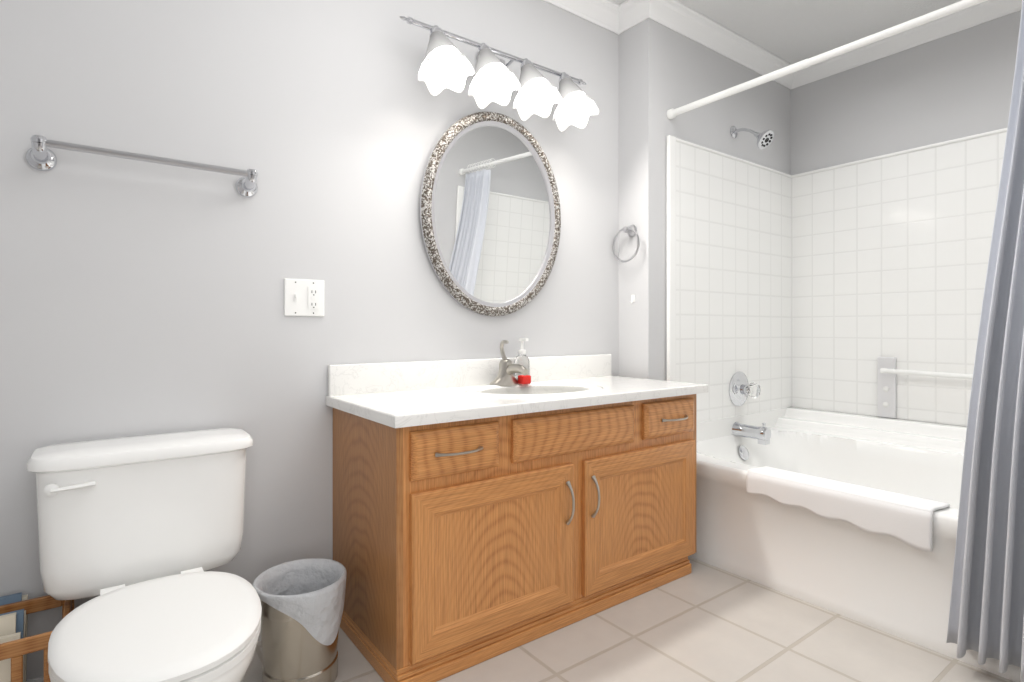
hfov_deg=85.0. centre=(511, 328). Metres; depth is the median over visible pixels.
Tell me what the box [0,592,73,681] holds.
magazine rack
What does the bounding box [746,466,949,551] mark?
bath mat
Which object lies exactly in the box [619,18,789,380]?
wall
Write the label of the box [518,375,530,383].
soap bar
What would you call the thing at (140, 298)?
wall
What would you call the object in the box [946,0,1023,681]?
shower curtain
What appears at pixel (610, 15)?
crown molding
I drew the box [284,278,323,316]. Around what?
switch plate
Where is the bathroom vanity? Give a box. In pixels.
[326,340,707,681]
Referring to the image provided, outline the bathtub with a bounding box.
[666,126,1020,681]
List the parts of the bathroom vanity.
drawer, handle, door, handle, drawer, handle, door, drawer, handle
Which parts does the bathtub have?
spout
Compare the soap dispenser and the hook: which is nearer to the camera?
the soap dispenser
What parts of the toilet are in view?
lever, tank, seat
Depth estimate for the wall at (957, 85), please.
2.65 m
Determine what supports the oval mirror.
attached to the wall at (140, 298)
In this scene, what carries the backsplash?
attached to the wall at (140, 298)
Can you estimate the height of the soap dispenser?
0.171 m
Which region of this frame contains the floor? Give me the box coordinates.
[242,556,1013,681]
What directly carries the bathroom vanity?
on the floor
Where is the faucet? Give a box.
[489,340,527,386]
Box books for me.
[0,592,27,681]
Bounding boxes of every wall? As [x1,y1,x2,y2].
[0,0,618,679]
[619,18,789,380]
[790,10,1020,174]
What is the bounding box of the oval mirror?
[420,112,560,315]
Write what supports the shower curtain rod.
attached to the wall at (663, 69)
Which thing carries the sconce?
attached to the wall at (140, 298)
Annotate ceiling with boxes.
[612,0,961,63]
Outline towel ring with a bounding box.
[612,225,639,261]
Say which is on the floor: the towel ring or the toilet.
the toilet
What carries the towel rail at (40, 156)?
attached to the wall at (140, 298)
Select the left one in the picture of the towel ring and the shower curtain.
the towel ring
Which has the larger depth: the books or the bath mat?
the bath mat
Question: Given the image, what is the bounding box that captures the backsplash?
[327,354,611,396]
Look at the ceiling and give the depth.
2.56 m
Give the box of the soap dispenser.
[515,338,528,378]
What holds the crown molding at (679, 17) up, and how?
attached to the wall at (663, 69)
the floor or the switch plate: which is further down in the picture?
the floor
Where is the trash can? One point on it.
(302, 602)
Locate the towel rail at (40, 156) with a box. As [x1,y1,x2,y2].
[25,135,257,196]
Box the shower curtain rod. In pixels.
[667,0,986,118]
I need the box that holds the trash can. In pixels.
[253,558,346,681]
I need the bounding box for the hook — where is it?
[630,295,634,303]
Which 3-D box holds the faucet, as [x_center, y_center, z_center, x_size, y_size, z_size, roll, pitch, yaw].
[0.005,0.124,2.011,0.136,0.165,0.151,0,0,-37]
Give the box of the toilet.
[27,428,261,681]
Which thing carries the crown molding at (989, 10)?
attached to the wall at (957, 85)
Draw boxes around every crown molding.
[543,0,638,34]
[631,0,798,87]
[788,0,1021,89]
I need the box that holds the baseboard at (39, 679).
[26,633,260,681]
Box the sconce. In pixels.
[400,16,598,131]
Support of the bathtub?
on the floor

